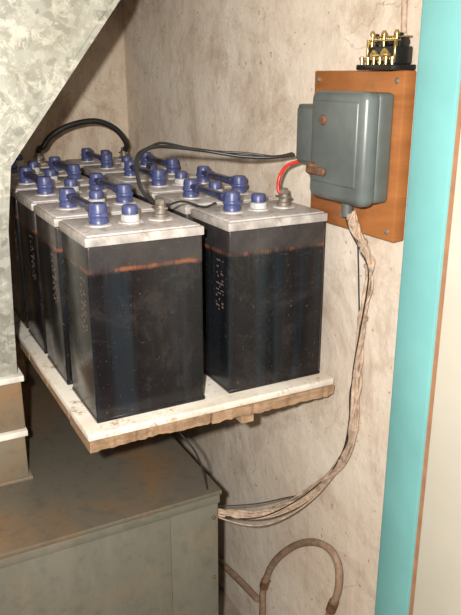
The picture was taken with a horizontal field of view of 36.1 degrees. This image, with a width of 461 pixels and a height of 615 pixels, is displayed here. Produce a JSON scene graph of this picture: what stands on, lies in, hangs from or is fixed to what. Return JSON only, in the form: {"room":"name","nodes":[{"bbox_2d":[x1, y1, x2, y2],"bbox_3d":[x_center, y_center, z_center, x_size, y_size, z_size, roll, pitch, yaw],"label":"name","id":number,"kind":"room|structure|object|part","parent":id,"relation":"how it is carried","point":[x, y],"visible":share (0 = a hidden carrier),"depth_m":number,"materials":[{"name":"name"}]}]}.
{"room":"battery room","nodes":[
{"label":"battery room","id":0,"kind":"room"},
{"bbox_2d":[20,0,128,360],"bbox_3d":[-1.613,-0.280,2.486,2.629,2.770,0.120,-9,20,-26],"label":"wall","id":1,"kind":"structure","parent":0,"point":[96,88],"depth_m":2.81,"materials":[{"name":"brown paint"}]},
{"bbox_2d":[218,584,240,614],"bbox_3d":[-0.568,1.665,1.175,2.749,0.100,4.378,-9,20,-26],"label":"floor","id":2,"kind":"structure","parent":0,"point":[226,606],"depth_m":2.66,"materials":[{"name":"concrete"}]},
{"bbox_2d":[0,361,221,614],"bbox_3d":[-0.973,0.834,2.243,1.522,0.808,1.188,-9,20,-26],"label":"base cabinet","id":3,"kind":"object","parent":2,"relation":"on","point":[131,528],"visible":0.8,"depth_m":1.93,"materials":[{"name":"metal"}]},
{"bbox_2d":[0,0,119,486],"bbox_3d":[-0.768,-0.489,1.836,1.310,1.960,0.448,-9,20,-26],"label":"ventilation duct","id":4,"kind":"object","parent":3,"relation":"on","point":[42,42],"visible":1,"depth_m":1.75,"materials":[{"name":"metal"}]},
{"bbox_2d":[122,0,422,614],"bbox_3d":[0.595,0.110,1.307,0.120,2.770,4.378,-9,20,-26],"label":"wall","id":5,"kind":"structure","parent":0,"point":[221,75],"depth_m":2.01,"materials":[{"name":"paint"}]},
{"bbox_2d":[13,311,334,489],"bbox_3d":[-0.340,0.197,2.313,0.667,0.356,1.428,-9,20,-26],"label":"shelf","id":6,"kind":"object","parent":5,"relation":"attached to","point":[218,405],"visible":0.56,"depth_m":1.69,"materials":[{"name":"white paint"}]},
{"bbox_2d":[16,152,48,169],"bbox_3d":[-0.762,-0.334,2.601,0.269,0.471,0.204,-9,20,-26],"label":"cell","id":7,"kind":"object","parent":6,"relation":"on","point":[42,164],"visible":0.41,"depth_m":2.53,"materials":[{"name":"plastic"}]},
{"bbox_3d":[-0.762,-0.510,2.543,0.257,0.010,0.192,-9,21,-26],"label":"lid","id":8,"kind":"part","parent":7,"relation":"part of","materials":[{"name":"grey plastic"}]},
{"bbox_3d":[-0.697,-0.545,2.569,0.036,0.044,0.038,-9,21,-26],"label":"cable post","id":9,"kind":"part","parent":7,"relation":"part of","materials":[{"name":"silver metal"}]},
{"bbox_2d":[35,118,128,153],"bbox_3d":[-0.545,-0.627,2.610,0.352,0.138,0.065,-9,20,-26],"label":"cable","id":10,"kind":"object","parent":7,"relation":"attached to","point":[51,135],"visible":0.99,"depth_m":2.57,"materials":[{"name":"rubber"}]},
{"bbox_2d":[11,156,67,179],"bbox_3d":[-0.681,-0.286,2.457,0.269,0.471,0.321,-9,20,-26],"label":"cell","id":11,"kind":"object","parent":6,"relation":"on","point":[60,172],"visible":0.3,"depth_m":2.33,"materials":[{"name":"plastic"}]},
{"bbox_3d":[-0.654,-0.446,2.349,0.257,0.010,0.192,-9,21,-26],"label":"lid","id":12,"kind":"part","parent":11,"relation":"part of","materials":[{"name":"grey plastic"}]},
{"bbox_2d":[9,160,89,328],"bbox_3d":[-0.574,-0.222,2.262,0.269,0.471,0.321,-9,20,-26],"label":"cell","id":13,"kind":"object","parent":6,"relation":"on","point":[73,170],"visible":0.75,"depth_m":2.13,"materials":[{"name":"plastic"}]},
{"bbox_3d":[-0.547,-0.382,2.155,0.257,0.010,0.192,-9,21,-26],"label":"lid","id":14,"kind":"part","parent":13,"relation":"part of","materials":[{"name":"grey plastic"}]},
{"bbox_2d":[15,171,115,353],"bbox_3d":[-0.468,-0.158,2.068,0.269,0.471,0.321,-9,20,-26],"label":"cell","id":15,"kind":"object","parent":6,"relation":"on","point":[27,199],"visible":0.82,"depth_m":1.94,"materials":[{"name":"plastic"}]},
{"bbox_3d":[-0.441,-0.318,1.960,0.257,0.010,0.192,-9,21,-26],"label":"lid","id":16,"kind":"part","parent":15,"relation":"part of","materials":[{"name":"grey plastic"}]},
{"bbox_2d":[33,178,154,384],"bbox_3d":[-0.361,-0.093,1.873,0.269,0.471,0.321,-9,20,-26],"label":"cell","id":17,"kind":"object","parent":6,"relation":"on","point":[48,215],"visible":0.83,"depth_m":1.75,"materials":[{"name":"plastic"}]},
{"bbox_2d":[51,254,57,301],"bbox_3d":[-0.427,-0.069,1.716,0.001,0.123,0.038,-9,21,-26],"label":"print","id":18,"kind":"object","parent":17,"relation":"attached to","point":[54,276],"depth_m":1.71},
{"bbox_3d":[-0.334,-0.253,1.766,0.257,0.010,0.192,-9,21,-26],"label":"lid","id":19,"kind":"part","parent":17,"relation":"part of","materials":[{"name":"grey plastic"}]},
{"bbox_2d":[64,147,140,174],"bbox_3d":[-0.474,-0.382,2.746,0.269,0.471,0.204,-9,20,-26],"label":"cell","id":20,"kind":"object","parent":6,"relation":"on","point":[84,161],"visible":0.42,"depth_m":2.64,"materials":[{"name":"plastic"}]},
{"bbox_3d":[-0.474,-0.558,2.687,0.257,0.010,0.192,-9,21,-26],"label":"lid","id":21,"kind":"part","parent":20,"relation":"part of","materials":[{"name":"grey plastic"}]},
{"bbox_3d":[-0.409,-0.593,2.713,0.036,0.044,0.038,-9,21,-26],"label":"cable post","id":22,"kind":"part","parent":20,"relation":"part of","materials":[{"name":"silver metal"}]},
{"bbox_2d":[81,151,165,177],"bbox_3d":[-0.393,-0.334,2.601,0.269,0.471,0.321,-9,20,-26],"label":"cell","id":23,"kind":"object","parent":6,"relation":"on","point":[107,166],"visible":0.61,"depth_m":2.47,"materials":[{"name":"plastic"}]},
{"bbox_3d":[-0.366,-0.494,2.494,0.257,0.010,0.192,-9,21,-26],"label":"lid","id":24,"kind":"part","parent":23,"relation":"part of","materials":[{"name":"grey plastic"}]},
{"bbox_2d":[58,193,204,422],"bbox_3d":[-0.251,-0.030,1.681,0.269,0.471,0.321,-9,20,-26],"label":"cell","id":25,"kind":"object","parent":6,"relation":"on","point":[134,284],"visible":1,"depth_m":1.55,"materials":[{"name":"plastic"}]},
{"bbox_2d":[80,277,87,330],"bbox_3d":[-0.317,-0.005,1.523,0.001,0.123,0.038,-9,21,-26],"label":"print","id":26,"kind":"object","parent":25,"relation":"attached to","point":[83,286],"depth_m":1.52},
{"bbox_3d":[-0.223,-0.190,1.573,0.257,0.010,0.192,-9,21,-26],"label":"lid","id":27,"kind":"part","parent":25,"relation":"part of","materials":[{"name":"grey plastic"}]},
{"bbox_3d":[-0.159,-0.224,1.599,0.036,0.044,0.038,-9,21,-26],"label":"cable post","id":28,"kind":"part","parent":25,"relation":"part of","materials":[{"name":"silver metal"}]},
{"bbox_2d":[134,142,294,205],"bbox_3d":[-0.045,-0.330,1.707,0.384,0.135,0.149,-9,20,-26],"label":"cable","id":29,"kind":"object","parent":25,"relation":"on","point":[237,154],"visible":0.97,"depth_m":1.72,"materials":[{"name":"rubber"}]},
{"bbox_2d":[103,155,196,183],"bbox_3d":[-0.283,-0.270,2.408,0.269,0.471,0.321,-9,20,-26],"label":"cell","id":30,"kind":"object","parent":6,"relation":"on","point":[171,164],"visible":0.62,"depth_m":2.28,"materials":[{"name":"plastic"}]},
{"bbox_3d":[-0.256,-0.430,2.301,0.257,0.010,0.192,-9,21,-26],"label":"lid","id":31,"kind":"part","parent":30,"relation":"part of","materials":[{"name":"grey plastic"}]},
{"bbox_2d":[129,165,231,204],"bbox_3d":[-0.174,-0.206,2.215,0.269,0.471,0.321,-9,20,-26],"label":"cell","id":32,"kind":"object","parent":6,"relation":"on","point":[159,184],"visible":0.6,"depth_m":2.07,"materials":[{"name":"plastic"}]},
{"bbox_3d":[-0.147,-0.366,2.107,0.257,0.010,0.192,-9,21,-26],"label":"lid","id":33,"kind":"part","parent":32,"relation":"part of","materials":[{"name":"grey plastic"}]},
{"bbox_2d":[155,170,276,220],"bbox_3d":[-0.069,-0.142,2.019,0.269,0.471,0.321,-9,20,-26],"label":"cell","id":34,"kind":"object","parent":6,"relation":"on","point":[238,182],"visible":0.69,"depth_m":1.88,"materials":[{"name":"plastic"}]},
{"bbox_3d":[-0.042,-0.302,1.912,0.257,0.010,0.192,-9,21,-26],"label":"lid","id":35,"kind":"part","parent":34,"relation":"part of","materials":[{"name":"grey plastic"}]},
{"bbox_2d":[190,184,327,393],"bbox_3d":[0.040,-0.078,1.826,0.269,0.471,0.321,-9,20,-26],"label":"cell","id":36,"kind":"object","parent":6,"relation":"on","point":[262,260],"visible":0.99,"depth_m":1.70,"materials":[{"name":"plastic"}]},
{"bbox_2d":[166,200,215,207],"bbox_3d":[-0.082,-0.244,1.668,0.033,0.029,0.188,13,22,35],"label":"cable","id":37,"kind":"object","parent":36,"relation":"attached to","point":[179,201],"visible":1,"depth_m":1.64,"materials":[{"name":"black rubber"}]},
{"bbox_2d":[216,259,222,308],"bbox_3d":[-0.026,-0.053,1.669,0.001,0.123,0.038,-9,21,-26],"label":"print","id":38,"kind":"object","parent":36,"relation":"attached to","point":[219,262],"depth_m":1.67},
{"bbox_3d":[0.067,-0.238,1.719,0.257,0.010,0.192,-9,21,-26],"label":"lid","id":39,"kind":"part","parent":36,"relation":"part of","materials":[{"name":"grey plastic"}]},
{"bbox_3d":[0.132,-0.272,1.744,0.036,0.044,0.038,-9,21,-26],"label":"cable post","id":40,"kind":"part","parent":36,"relation":"part of","materials":[{"name":"silver metal"}]},
{"bbox_2d":[276,160,299,193],"bbox_3d":[0.141,-0.318,1.735,0.059,0.092,0.018,8,20,23],"label":"cable","id":41,"kind":"object","parent":36,"relation":"attached to","point":[287,165],"visible":0.91,"depth_m":1.74,"materials":[{"name":"red rubber"}]},
{"bbox_2d":[218,555,258,602],"bbox_3d":[-0.042,0.953,2.685,0.024,0.088,0.582,-9,20,-26],"label":"pipe","id":42,"kind":"object","parent":5,"relation":"attached to","point":[221,562],"visible":0.7,"depth_m":2.54,"materials":[{"name":"brown metal"}]},
{"bbox_2d":[259,538,342,614],"bbox_3d":[0.193,0.926,2.179,0.029,0.676,0.453,-9,20,-26],"label":"pipe","id":43,"kind":"object","parent":5,"relation":"attached to","point":[333,602],"visible":1,"depth_m":1.99,"materials":[{"name":"metal"}]},
{"bbox_2d":[296,70,416,241],"bbox_3d":[0.243,-0.343,1.576,0.130,0.350,0.317,-9,20,-26],"label":"box","id":44,"kind":"object","parent":5,"relation":"attached to","point":[354,138],"visible":0.97,"depth_m":1.49,"materials":[{"name":"grey metal"}]},
{"bbox_2d":[218,210,374,525],"bbox_3d":[0.138,0.191,1.837,0.455,0.944,0.106,10,21,27],"label":"cable bundle","id":45,"kind":"object","parent":44,"relation":"attached to","point":[316,488],"visible":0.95,"depth_m":1.75,"materials":[{"name":"beige fabric"}]},
{"bbox_3d":[0.179,-0.402,1.650,0.008,0.120,0.083,-9,21,-26],"label":"interlock lid","id":46,"kind":"part","parent":44,"relation":"part of","materials":[{"name":"grey metal"}]},
{"bbox_3d":[0.223,-0.351,1.514,0.010,0.175,0.158,-9,21,-26],"label":"panel","id":47,"kind":"part","parent":44,"relation":"part of","materials":[{"name":"grey metal"}]},
{"bbox_2d":[356,29,415,69],"bbox_3d":[0.315,-0.524,1.443,0.065,0.076,0.120,-9,20,-26],"label":"switch","id":48,"kind":"object","parent":5,"relation":"attached to","point":[383,52],"visible":1,"depth_m":1.41,"materials":[{"name":"black plastic"}]},
{"bbox_2d":[374,2,422,614],"bbox_3d":[0.378,0.032,1.544,0.031,2.770,0.008,-9,20,-26],"label":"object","id":49,"kind":"object","parent":5,"relation":"attached to","point":[422,2],"visible":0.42,"depth_m":1.51,"materials":[{"name":"teal paint"}]},
{"bbox_2d":[401,0,407,32],"bbox_3d":[0.347,-0.931,1.308,0.012,0.792,0.022,-9,20,-26],"label":"wire","id":50,"kind":"object","parent":5,"relation":"attached to","point":[404,3],"visible":0.93,"depth_m":1.42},
{"bbox_2d":[375,0,460,614],"bbox_3d":[0.402,0.048,1.494,0.037,2.770,0.108,-9,20,-26],"label":"door frame","id":51,"kind":"structure","parent":5,"relation":"attached to","point":[439,64],"depth_m":1.45,"materials":[{"name":"teal paint"}]},
{"bbox_2d":[409,82,460,614],"bbox_3d":[0.434,0.064,1.446,0.029,2.770,0.012,-9,20,-26],"label":"strip","id":52,"kind":"object","parent":51,"relation":"attached to","point":[458,124],"visible":0.25,"depth_m":1.44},
{"bbox_2d":[413,133,460,614],"bbox_3d":[0.642,0.209,1.072,0.033,2.710,0.886,-9,20,-26],"label":"leaf","id":53,"kind":"object","parent":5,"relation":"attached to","point":[438,578],"visible":1,"depth_m":1.47,"materials":[{"name":"beige paint"}]}
]}

